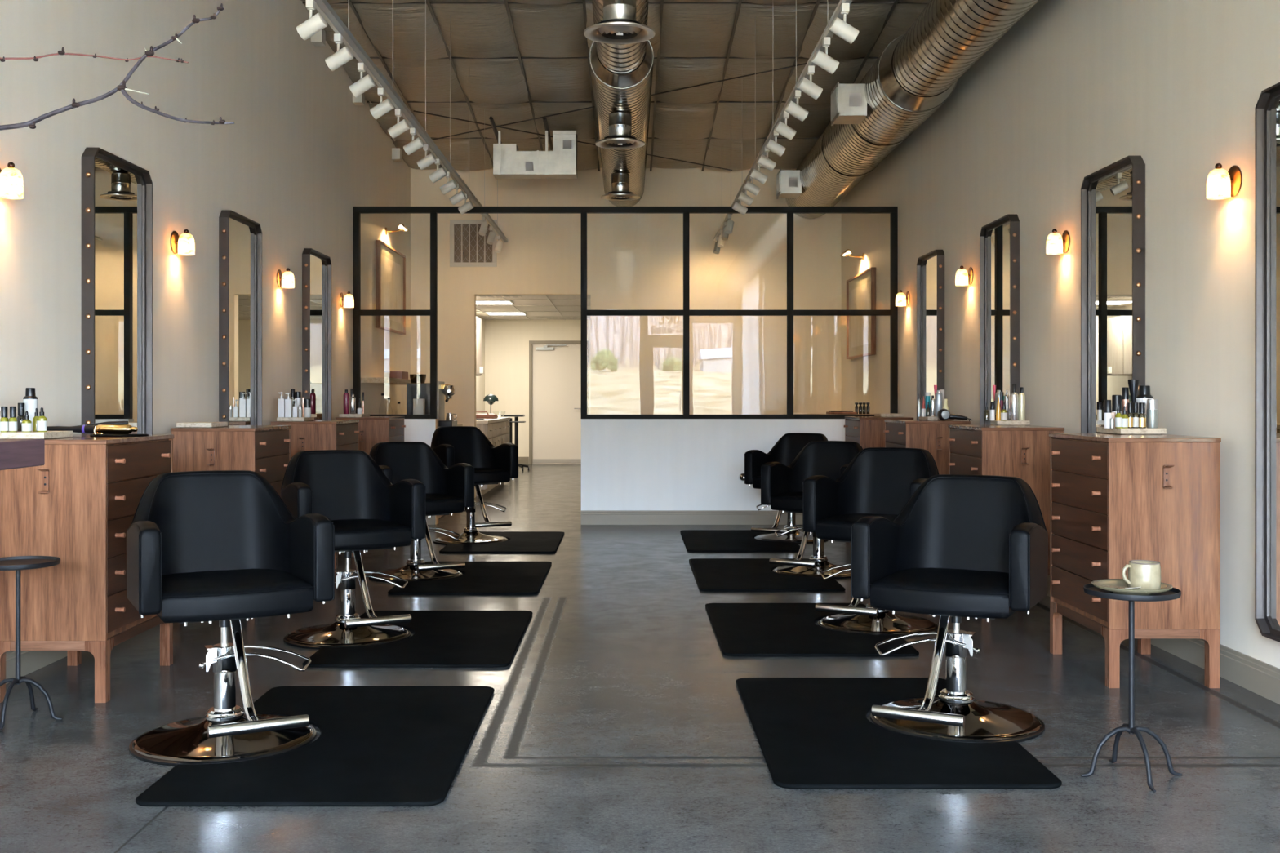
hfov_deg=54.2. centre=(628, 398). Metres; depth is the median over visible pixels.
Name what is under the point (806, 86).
track spotlight
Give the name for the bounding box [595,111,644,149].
diffuser
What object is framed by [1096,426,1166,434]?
tray
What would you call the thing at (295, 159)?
wall
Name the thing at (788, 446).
salon chair
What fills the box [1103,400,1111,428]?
bottle
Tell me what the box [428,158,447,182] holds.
track spotlight
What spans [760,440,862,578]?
salon chair
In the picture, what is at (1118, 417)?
bottle
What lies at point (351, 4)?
trim
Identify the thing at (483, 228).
track spotlight
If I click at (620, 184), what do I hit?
diffuser
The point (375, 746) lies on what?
floor mat
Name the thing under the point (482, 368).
dispenser
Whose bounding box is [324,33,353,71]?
track spotlight
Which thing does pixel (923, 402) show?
bottle
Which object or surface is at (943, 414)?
hairdryer
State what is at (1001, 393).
bottle
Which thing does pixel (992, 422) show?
tray
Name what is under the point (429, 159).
track spotlight
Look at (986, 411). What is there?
bottle
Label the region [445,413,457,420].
milk jug
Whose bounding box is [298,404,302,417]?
bottle
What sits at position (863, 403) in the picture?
bottle
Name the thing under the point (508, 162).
heater unit
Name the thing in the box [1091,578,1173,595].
saucer
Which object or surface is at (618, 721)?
floor
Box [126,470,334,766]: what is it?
salon chair
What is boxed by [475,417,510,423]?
countertop
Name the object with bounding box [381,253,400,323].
print
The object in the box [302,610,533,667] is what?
floor mat
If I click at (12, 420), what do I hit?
bottle
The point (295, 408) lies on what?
bottle
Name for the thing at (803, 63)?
rod
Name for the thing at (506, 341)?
wall
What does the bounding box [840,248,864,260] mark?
picture light
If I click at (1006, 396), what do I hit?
spray can
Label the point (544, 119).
strut
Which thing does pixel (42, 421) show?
bottle
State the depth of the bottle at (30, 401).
4.95 m
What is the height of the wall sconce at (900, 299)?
0.142 m
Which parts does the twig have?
stem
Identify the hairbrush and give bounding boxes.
[933,385,937,399]
[1128,379,1139,413]
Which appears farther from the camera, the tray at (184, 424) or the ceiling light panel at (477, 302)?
the ceiling light panel at (477, 302)
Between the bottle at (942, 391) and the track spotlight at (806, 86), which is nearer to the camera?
the track spotlight at (806, 86)
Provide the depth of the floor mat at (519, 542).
9.72 m
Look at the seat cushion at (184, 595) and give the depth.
3.99 m
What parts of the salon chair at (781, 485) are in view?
plate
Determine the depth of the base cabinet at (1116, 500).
4.97 m
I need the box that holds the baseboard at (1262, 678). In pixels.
[1047,575,1279,704]
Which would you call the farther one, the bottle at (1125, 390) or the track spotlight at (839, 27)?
the track spotlight at (839, 27)
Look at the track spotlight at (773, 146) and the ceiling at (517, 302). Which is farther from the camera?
the ceiling at (517, 302)
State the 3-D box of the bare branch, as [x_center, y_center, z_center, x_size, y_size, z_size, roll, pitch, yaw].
[-1.194,-0.383,2.340,0.903,0.752,0.091,0,0,-7]
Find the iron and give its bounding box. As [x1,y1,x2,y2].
[47,424,137,434]
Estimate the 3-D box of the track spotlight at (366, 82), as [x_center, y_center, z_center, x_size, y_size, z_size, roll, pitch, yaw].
[-1.427,-1.708,6.709,0.139,0.177,0.068,0,0,11]
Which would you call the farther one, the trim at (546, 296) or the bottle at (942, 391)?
the trim at (546, 296)
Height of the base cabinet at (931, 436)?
0.995 m
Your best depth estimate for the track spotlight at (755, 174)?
9.40 m
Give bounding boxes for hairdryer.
[937,408,972,424]
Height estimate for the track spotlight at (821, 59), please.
0.177 m
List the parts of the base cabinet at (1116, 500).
panel, leg, knob, knob, knob, knob, knob, drawer, drawer, drawer, drawer, drawer, knob, knob, knob, knob, knob, leg, leg, panel, leg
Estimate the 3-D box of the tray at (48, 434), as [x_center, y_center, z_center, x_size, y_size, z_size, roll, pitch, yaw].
[-2.314,0.141,4.885,0.182,0.027,0.250,0,0,0]
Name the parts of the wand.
handle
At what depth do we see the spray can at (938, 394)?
8.97 m
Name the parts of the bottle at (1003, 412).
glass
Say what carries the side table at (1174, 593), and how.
on the floor
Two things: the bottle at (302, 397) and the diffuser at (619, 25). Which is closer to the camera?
the diffuser at (619, 25)
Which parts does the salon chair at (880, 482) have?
plate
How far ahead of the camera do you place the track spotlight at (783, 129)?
7.81 m
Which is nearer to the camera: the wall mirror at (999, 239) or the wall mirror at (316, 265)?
the wall mirror at (999, 239)
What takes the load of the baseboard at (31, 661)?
attached to the wall at (295, 159)
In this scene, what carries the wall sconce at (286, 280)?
attached to the wall at (295, 159)
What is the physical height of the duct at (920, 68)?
0.594 m
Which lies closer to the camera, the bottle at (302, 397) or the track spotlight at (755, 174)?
the bottle at (302, 397)
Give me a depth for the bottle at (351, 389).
10.57 m
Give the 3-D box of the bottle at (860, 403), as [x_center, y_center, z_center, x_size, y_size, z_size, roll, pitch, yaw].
[2.195,0.090,11.850,0.034,0.108,0.034,0,0,0]
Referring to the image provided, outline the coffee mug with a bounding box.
[1121,560,1160,590]
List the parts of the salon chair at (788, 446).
plate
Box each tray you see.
[0,431,72,439]
[176,422,227,427]
[276,417,314,421]
[338,413,369,417]
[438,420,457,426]
[501,414,524,417]
[509,421,525,422]
[826,410,857,413]
[874,413,902,417]
[919,416,954,420]
[990,420,1029,425]
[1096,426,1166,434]
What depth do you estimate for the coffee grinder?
12.83 m
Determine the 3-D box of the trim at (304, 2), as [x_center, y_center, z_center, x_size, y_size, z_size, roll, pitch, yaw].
[-0.030,-3.417,5.500,4.990,1.307,15.616,0,0,0]
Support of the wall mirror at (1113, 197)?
attached to the wall at (1073, 89)
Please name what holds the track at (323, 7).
hanging from the ceiling at (550, 28)
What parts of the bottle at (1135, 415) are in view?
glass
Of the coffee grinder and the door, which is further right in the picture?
the door
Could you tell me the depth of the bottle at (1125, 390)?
5.54 m
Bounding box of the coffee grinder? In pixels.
[409,373,426,382]
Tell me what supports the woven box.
on the wall shelf
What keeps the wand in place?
on the base cabinet at (78, 508)
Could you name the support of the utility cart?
on the floor
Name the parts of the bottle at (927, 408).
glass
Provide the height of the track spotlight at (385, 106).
0.177 m
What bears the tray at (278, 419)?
on the base cabinet at (316, 434)
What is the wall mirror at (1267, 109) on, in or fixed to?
attached to the wall at (1073, 89)
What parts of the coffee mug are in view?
handle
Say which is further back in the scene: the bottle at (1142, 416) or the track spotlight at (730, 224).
the track spotlight at (730, 224)
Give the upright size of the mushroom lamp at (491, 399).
0.320 m
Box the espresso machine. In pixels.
[406,381,457,426]
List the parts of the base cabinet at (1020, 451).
panel, drawer, drawer, knob, knob, panel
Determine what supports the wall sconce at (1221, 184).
attached to the wall at (1073, 89)
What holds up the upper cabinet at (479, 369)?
attached to the wall at (295, 159)
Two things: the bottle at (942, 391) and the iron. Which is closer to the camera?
the iron
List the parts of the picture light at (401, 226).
arm, lamp shade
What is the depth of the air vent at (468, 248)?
14.49 m
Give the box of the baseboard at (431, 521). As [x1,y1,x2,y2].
[426,515,435,524]
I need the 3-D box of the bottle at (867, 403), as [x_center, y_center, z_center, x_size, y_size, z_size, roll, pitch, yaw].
[2.267,0.090,11.850,0.034,0.108,0.034,0,0,0]
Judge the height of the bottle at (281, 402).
0.174 m
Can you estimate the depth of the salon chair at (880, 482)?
6.43 m
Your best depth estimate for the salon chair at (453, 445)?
10.07 m
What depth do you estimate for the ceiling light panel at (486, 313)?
20.07 m
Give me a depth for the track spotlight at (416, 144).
8.29 m
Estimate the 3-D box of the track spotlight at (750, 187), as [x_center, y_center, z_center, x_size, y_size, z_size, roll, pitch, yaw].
[0.980,-1.708,9.963,0.139,0.177,0.068,0,0,-11]
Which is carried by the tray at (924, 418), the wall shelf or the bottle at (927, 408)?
the bottle at (927, 408)
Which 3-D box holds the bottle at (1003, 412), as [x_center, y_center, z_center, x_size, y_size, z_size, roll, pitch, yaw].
[2.199,0.075,7.330,0.039,0.106,0.039,0,0,0]
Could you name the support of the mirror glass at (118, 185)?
attached to the wall mirror at (117, 193)
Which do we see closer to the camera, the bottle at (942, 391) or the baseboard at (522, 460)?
the bottle at (942, 391)
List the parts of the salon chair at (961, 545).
plate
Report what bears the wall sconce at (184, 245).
attached to the wall at (295, 159)
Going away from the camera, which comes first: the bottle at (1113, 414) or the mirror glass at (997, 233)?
the bottle at (1113, 414)
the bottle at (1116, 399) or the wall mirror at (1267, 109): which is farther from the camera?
the bottle at (1116, 399)
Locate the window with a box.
[352,206,897,418]
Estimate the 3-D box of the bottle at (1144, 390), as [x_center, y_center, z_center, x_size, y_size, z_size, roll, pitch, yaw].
[2.316,0.035,5.620,0.073,0.187,0.072,0,0,0]
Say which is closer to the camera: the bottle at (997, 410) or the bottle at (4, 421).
the bottle at (4, 421)
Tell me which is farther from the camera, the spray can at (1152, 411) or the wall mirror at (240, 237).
the wall mirror at (240, 237)
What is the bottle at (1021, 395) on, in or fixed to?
on the tray at (992, 422)
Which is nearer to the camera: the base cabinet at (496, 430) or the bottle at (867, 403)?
the bottle at (867, 403)
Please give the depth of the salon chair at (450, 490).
8.09 m
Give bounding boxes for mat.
[89,434,148,436]
[135,686,494,806]
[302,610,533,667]
[387,561,551,595]
[439,531,564,553]
[680,529,799,551]
[688,558,845,591]
[705,603,919,657]
[735,677,1062,789]
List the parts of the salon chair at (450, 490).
plate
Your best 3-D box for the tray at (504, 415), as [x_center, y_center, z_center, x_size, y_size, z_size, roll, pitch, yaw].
[-1.846,0.270,20.000,0.350,0.030,0.320,0,0,0]
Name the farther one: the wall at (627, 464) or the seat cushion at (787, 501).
the wall at (627, 464)
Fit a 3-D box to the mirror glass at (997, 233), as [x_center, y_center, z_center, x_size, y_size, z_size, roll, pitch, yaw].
[2.446,-0.135,8.230,0.006,2.008,0.628,0,0,0]
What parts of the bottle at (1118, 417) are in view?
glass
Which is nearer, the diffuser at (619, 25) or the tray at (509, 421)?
the diffuser at (619, 25)
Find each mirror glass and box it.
[94,156,142,434]
[229,217,255,425]
[310,253,325,419]
[922,255,937,408]
[986,221,1009,424]
[1089,164,1132,432]
[1269,95,1279,630]
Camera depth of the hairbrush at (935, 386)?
9.08 m
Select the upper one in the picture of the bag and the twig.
the twig
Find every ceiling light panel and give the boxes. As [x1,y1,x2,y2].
[475,300,514,304]
[484,311,527,315]
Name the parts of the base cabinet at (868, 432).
drawer, drawer, panel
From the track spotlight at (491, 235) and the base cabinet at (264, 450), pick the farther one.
the track spotlight at (491, 235)
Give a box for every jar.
[921,408,925,416]
[1109,417,1114,428]
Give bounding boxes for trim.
[302,1,928,138]
[346,0,898,171]
[435,418,438,524]
[475,295,590,319]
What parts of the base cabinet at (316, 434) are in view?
panel, leg, drawer, drawer, panel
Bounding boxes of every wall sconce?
[0,161,23,199]
[170,229,195,255]
[276,268,294,288]
[339,291,354,307]
[895,289,909,306]
[955,265,973,285]
[1046,228,1070,254]
[1206,163,1241,199]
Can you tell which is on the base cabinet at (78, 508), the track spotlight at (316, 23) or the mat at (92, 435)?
the mat at (92, 435)
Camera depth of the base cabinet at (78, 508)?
4.73 m
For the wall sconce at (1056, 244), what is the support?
attached to the wall at (1073, 89)
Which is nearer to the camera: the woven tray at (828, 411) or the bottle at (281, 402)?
the bottle at (281, 402)
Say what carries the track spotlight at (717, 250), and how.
attached to the track at (826, 33)
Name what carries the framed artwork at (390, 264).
attached to the wall at (295, 159)
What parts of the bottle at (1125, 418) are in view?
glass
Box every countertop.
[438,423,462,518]
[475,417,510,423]
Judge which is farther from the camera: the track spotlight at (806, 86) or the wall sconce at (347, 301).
the wall sconce at (347, 301)
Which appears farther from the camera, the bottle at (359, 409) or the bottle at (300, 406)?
the bottle at (359, 409)
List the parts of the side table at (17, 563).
leg, leg, stem, leg, leg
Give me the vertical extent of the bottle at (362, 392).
0.183 m
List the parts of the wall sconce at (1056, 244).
lamp shade, plate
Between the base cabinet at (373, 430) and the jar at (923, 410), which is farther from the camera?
the base cabinet at (373, 430)
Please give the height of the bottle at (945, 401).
0.128 m
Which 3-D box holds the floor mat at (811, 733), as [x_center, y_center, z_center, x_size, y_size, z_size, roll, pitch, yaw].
[0.861,1.142,4.389,0.858,0.014,1.421,0,0,0]
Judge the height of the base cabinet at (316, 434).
0.995 m
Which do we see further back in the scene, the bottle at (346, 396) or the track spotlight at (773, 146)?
the bottle at (346, 396)
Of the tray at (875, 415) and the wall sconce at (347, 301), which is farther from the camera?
the wall sconce at (347, 301)
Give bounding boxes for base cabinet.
[0,434,173,702]
[170,425,291,496]
[270,419,359,568]
[335,416,405,454]
[475,417,510,496]
[843,416,913,448]
[884,419,970,474]
[948,424,1064,575]
[1048,432,1221,688]
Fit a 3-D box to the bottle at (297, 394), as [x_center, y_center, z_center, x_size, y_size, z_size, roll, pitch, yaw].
[-2.308,0.039,8.740,0.042,0.177,0.041,0,0,0]
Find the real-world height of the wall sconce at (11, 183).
0.142 m
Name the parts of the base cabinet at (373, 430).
panel, drawer, drawer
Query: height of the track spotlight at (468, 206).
0.177 m
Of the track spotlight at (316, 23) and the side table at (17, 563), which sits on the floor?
the side table at (17, 563)
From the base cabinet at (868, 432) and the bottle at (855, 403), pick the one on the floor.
the base cabinet at (868, 432)
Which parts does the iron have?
handle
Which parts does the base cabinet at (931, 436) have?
panel, drawer, drawer, panel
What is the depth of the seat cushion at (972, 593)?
4.23 m
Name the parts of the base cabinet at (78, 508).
leg, panel, leg, leg, drawer, knob, knob, knob, knob, knob, drawer, drawer, drawer, drawer, knob, leg, panel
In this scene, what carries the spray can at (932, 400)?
on the tray at (924, 418)
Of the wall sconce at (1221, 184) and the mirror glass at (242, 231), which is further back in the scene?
the mirror glass at (242, 231)
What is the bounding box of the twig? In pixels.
[0,47,188,62]
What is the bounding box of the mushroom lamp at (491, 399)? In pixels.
[483,394,498,413]
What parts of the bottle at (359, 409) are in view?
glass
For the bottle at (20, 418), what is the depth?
4.90 m
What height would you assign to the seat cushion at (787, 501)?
0.101 m
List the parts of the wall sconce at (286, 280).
plate, lamp shade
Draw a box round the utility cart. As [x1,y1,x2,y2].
[501,414,529,471]
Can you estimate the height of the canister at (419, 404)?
0.270 m
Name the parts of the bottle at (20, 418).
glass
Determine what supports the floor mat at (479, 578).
on the floor
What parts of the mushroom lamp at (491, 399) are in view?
lamp shade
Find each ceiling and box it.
[301,0,930,170]
[475,295,590,319]
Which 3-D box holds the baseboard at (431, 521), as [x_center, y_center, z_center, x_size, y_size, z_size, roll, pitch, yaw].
[-2.136,1.086,11.431,0.742,0.128,0.018,0,0,0]
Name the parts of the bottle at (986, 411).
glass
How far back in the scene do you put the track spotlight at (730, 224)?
12.18 m
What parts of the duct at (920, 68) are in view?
grille frame, grille frame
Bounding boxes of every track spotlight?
[296,0,327,39]
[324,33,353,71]
[349,62,375,97]
[369,87,394,119]
[387,109,409,138]
[403,128,424,155]
[417,144,436,169]
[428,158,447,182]
[440,171,457,194]
[448,183,466,204]
[457,193,474,214]
[478,216,488,235]
[486,226,495,244]
[494,235,502,253]
[713,236,720,253]
[717,229,724,247]
[721,221,728,240]
[724,213,733,234]
[732,199,747,214]
[737,188,753,205]
[742,176,759,195]
[749,162,768,183]
[756,146,776,171]
[764,129,785,156]
[773,111,795,140]
[784,89,808,121]
[796,65,822,99]
[811,36,839,74]
[828,3,858,44]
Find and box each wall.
[0,0,484,439]
[404,418,435,447]
[410,167,841,497]
[484,320,590,457]
[581,418,844,524]
[841,0,1279,668]
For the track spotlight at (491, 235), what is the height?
0.189 m
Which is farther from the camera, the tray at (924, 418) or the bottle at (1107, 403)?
the tray at (924, 418)
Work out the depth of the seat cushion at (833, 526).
6.18 m
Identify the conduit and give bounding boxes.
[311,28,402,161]
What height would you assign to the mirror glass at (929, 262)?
2.008 m
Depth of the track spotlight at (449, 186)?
9.89 m
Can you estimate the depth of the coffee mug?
3.75 m
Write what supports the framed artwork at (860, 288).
attached to the wall at (1073, 89)
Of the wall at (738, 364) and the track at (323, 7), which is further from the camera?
the wall at (738, 364)
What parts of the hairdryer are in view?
handle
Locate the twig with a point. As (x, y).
(60, 52)
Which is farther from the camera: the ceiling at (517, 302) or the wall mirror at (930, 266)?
the ceiling at (517, 302)
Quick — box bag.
[475,411,497,418]
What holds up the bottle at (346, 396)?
on the tray at (340, 415)
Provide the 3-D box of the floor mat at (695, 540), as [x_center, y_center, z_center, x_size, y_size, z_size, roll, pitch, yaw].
[0.884,1.142,10.100,0.881,0.014,1.440,0,0,0]
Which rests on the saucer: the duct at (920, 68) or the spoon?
the spoon
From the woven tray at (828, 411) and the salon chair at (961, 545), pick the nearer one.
the salon chair at (961, 545)
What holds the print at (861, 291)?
attached to the framed artwork at (860, 288)
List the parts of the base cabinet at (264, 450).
panel, knob, knob, drawer, drawer, drawer, panel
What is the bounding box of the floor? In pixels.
[0,464,1279,852]
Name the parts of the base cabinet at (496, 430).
drawer, door, door, drawer, drawer, door, drawer, door, drawer, door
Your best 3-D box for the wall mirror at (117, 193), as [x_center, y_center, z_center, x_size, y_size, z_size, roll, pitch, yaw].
[-2.494,-0.135,6.128,0.059,2.070,0.728,0,0,0]
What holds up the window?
in the wall at (627, 464)
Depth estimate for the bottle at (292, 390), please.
8.74 m
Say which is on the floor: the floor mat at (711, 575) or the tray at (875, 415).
the floor mat at (711, 575)
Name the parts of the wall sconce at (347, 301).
plate, lamp shade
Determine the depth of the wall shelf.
11.91 m
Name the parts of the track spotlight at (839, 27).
stem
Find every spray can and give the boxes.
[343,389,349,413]
[350,394,355,413]
[930,395,935,416]
[935,390,942,416]
[1004,390,1008,420]
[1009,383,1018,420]
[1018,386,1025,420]
[1146,399,1158,428]
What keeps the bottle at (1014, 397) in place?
on the tray at (992, 422)
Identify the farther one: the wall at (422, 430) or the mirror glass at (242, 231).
the wall at (422, 430)
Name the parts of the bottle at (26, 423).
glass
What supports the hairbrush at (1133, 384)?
on the tray at (1099, 429)
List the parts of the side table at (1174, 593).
leg, leg, stem, leg, leg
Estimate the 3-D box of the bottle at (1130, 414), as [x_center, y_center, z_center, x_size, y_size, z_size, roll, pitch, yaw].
[2.182,0.072,5.445,0.027,0.111,0.026,0,0,0]
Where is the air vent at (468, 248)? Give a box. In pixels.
[449,219,497,266]
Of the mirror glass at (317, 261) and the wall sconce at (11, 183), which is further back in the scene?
the mirror glass at (317, 261)
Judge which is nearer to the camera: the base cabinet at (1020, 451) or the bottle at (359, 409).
the base cabinet at (1020, 451)
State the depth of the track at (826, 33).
7.56 m
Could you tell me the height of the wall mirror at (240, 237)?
2.070 m
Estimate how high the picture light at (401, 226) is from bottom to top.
0.100 m
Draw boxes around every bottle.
[0,406,8,432]
[8,406,17,432]
[17,403,24,431]
[22,387,38,431]
[22,411,31,432]
[32,408,38,431]
[36,407,47,431]
[277,391,284,417]
[284,392,292,417]
[290,388,294,417]
[293,399,297,417]
[294,391,301,417]
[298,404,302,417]
[302,396,303,417]
[303,399,311,417]
[350,388,353,396]
[357,397,362,413]
[362,391,364,413]
[854,402,858,413]
[858,402,862,413]
[862,402,866,413]
[866,402,870,413]
[916,394,920,416]
[922,395,924,408]
[925,391,930,416]
[926,401,929,416]
[939,389,944,408]
[942,399,948,409]
[984,402,989,420]
[990,401,995,420]
[995,396,1000,420]
[1000,391,1003,410]
[1000,402,1007,420]
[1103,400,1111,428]
[1111,395,1121,413]
[1111,412,1115,427]
[1115,403,1122,428]
[1121,386,1128,415]
[1121,405,1128,428]
[1127,402,1133,428]
[1133,402,1138,428]
[1135,385,1153,414]
[1138,402,1146,428]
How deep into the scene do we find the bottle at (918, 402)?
8.96 m
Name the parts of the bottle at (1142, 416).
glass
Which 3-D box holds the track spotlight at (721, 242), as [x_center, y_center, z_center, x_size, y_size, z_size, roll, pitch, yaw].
[0.985,-1.702,13.300,0.068,0.189,0.107,0,0,32]
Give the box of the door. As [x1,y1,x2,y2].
[528,340,588,464]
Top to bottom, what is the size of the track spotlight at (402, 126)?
0.177 m
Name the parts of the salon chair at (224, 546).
plate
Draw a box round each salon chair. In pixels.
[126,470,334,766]
[280,449,426,649]
[368,441,474,582]
[431,426,518,545]
[744,432,827,543]
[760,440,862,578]
[802,447,939,636]
[850,474,1048,742]
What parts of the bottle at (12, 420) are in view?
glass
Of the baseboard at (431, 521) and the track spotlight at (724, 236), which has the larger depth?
the track spotlight at (724, 236)
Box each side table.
[0,555,62,731]
[1080,583,1182,792]
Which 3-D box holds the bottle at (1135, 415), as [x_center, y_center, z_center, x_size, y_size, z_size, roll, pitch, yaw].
[2.205,0.072,5.445,0.027,0.111,0.026,0,0,0]
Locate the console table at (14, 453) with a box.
[0,439,44,470]
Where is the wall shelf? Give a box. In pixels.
[360,377,411,385]
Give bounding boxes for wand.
[76,421,128,426]
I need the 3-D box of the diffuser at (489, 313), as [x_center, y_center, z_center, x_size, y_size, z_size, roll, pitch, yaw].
[-1.980,-1.372,20.200,0.580,0.004,0.540,0,0,0]
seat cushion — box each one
[156,568,313,622]
[330,519,411,551]
[426,493,464,515]
[474,467,510,484]
[752,475,760,488]
[770,491,802,511]
[816,513,897,541]
[870,568,1017,618]
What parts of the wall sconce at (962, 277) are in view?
lamp shade, plate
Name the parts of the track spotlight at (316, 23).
stem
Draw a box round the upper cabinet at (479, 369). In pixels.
[475,315,484,375]
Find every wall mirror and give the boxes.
[81,147,152,434]
[218,209,262,425]
[302,248,331,419]
[916,249,944,419]
[979,213,1019,424]
[1080,155,1145,432]
[1254,82,1279,642]
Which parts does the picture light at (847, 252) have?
lamp shade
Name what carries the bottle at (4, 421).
on the tray at (48, 434)
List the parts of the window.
pane, pane, pane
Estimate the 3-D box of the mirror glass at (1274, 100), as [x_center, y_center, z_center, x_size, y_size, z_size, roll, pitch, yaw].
[2.446,-0.135,4.460,0.006,2.008,0.628,0,0,0]
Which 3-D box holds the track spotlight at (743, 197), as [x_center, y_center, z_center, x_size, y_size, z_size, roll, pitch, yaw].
[0.980,-1.708,10.496,0.139,0.177,0.068,0,0,-11]
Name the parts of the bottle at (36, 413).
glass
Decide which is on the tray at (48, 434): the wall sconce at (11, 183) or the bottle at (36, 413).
the bottle at (36, 413)
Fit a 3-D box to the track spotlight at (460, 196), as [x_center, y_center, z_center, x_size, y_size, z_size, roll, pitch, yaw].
[-1.427,-1.708,10.454,0.139,0.177,0.068,0,0,11]
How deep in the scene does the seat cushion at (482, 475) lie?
9.89 m
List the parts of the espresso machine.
plate, head arm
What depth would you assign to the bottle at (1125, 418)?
5.43 m
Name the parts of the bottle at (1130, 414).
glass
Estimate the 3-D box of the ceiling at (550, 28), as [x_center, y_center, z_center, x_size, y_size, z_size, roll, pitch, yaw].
[-0.030,-3.512,5.500,5.290,1.825,18.300,0,0,0]
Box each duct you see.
[588,0,653,206]
[776,0,1039,218]
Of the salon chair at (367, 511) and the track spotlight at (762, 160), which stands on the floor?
the salon chair at (367, 511)
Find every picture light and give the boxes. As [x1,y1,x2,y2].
[384,223,409,235]
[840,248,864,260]
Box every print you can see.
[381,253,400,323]
[851,280,871,347]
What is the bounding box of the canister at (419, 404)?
[413,398,425,414]
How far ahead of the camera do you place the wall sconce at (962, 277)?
8.98 m
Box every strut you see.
[488,115,502,143]
[542,117,552,150]
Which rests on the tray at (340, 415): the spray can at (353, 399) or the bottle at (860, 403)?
the spray can at (353, 399)
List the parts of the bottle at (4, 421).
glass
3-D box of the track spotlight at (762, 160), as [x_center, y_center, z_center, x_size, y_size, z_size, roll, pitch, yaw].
[0.980,-1.708,8.897,0.139,0.177,0.068,0,0,-11]
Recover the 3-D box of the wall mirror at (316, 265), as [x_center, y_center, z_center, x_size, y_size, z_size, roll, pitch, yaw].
[-2.494,-0.135,10.034,0.059,2.070,0.728,0,0,0]
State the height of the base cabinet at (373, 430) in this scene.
0.995 m
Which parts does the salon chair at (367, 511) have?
plate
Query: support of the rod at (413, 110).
attached to the ceiling at (550, 28)
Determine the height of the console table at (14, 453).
1.057 m
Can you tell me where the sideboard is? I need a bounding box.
[783,413,874,414]
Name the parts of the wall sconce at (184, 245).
plate, lamp shade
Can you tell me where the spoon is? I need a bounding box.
[1117,586,1141,589]
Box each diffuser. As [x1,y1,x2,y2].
[486,312,524,315]
[583,0,655,44]
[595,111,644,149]
[600,172,639,200]
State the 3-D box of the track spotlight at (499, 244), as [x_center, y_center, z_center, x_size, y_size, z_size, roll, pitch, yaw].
[-1.432,-1.702,13.800,0.068,0.189,0.107,0,0,32]
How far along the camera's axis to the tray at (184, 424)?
6.67 m
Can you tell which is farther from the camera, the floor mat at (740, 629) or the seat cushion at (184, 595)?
the floor mat at (740, 629)
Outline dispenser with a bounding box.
[480,366,484,373]
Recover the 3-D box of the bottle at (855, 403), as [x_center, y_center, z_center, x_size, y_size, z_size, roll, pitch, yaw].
[2.159,0.090,11.850,0.034,0.108,0.034,0,0,0]
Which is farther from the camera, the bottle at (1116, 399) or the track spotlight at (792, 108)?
the track spotlight at (792, 108)
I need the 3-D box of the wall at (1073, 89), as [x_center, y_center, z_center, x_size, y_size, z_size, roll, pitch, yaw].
[2.540,-1.355,9.275,0.150,5.010,10.750,0,0,0]
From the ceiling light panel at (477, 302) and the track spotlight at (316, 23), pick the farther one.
the ceiling light panel at (477, 302)
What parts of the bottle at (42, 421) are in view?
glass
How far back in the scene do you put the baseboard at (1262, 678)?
5.05 m
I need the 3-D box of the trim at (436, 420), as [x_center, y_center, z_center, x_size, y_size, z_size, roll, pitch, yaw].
[-1.760,0.667,11.500,0.010,0.965,0.116,0,0,0]
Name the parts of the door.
kick plate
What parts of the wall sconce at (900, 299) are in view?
lamp shade, plate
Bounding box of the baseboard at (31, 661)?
[5,650,66,684]
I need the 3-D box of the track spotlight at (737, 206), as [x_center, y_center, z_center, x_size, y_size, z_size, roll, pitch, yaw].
[0.980,-1.708,11.029,0.139,0.177,0.068,0,0,-11]
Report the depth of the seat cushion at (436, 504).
7.91 m
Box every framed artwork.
[375,240,405,334]
[846,266,875,359]
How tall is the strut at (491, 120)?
0.127 m
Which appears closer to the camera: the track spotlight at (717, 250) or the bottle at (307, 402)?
the bottle at (307, 402)
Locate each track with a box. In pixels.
[314,0,507,242]
[713,0,853,240]
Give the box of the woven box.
[384,371,408,379]
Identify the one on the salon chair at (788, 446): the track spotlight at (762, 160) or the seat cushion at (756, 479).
the seat cushion at (756, 479)
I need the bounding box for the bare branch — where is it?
[0,3,234,130]
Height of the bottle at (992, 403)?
0.110 m
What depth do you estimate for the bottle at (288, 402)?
8.62 m
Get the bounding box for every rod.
[413,110,732,170]
[431,62,806,140]
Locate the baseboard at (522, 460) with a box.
[518,457,528,464]
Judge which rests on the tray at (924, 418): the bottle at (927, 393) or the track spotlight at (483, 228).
the bottle at (927, 393)
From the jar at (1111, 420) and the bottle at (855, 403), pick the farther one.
the bottle at (855, 403)
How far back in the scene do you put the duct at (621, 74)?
9.12 m
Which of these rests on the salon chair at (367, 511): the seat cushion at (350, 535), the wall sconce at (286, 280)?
the seat cushion at (350, 535)
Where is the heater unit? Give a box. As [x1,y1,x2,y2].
[493,130,577,179]
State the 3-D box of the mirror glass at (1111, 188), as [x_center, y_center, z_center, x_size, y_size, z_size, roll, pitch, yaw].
[2.446,-0.135,6.313,0.006,2.008,0.628,0,0,0]
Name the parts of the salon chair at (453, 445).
plate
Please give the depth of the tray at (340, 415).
10.42 m
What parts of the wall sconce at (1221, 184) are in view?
lamp shade, plate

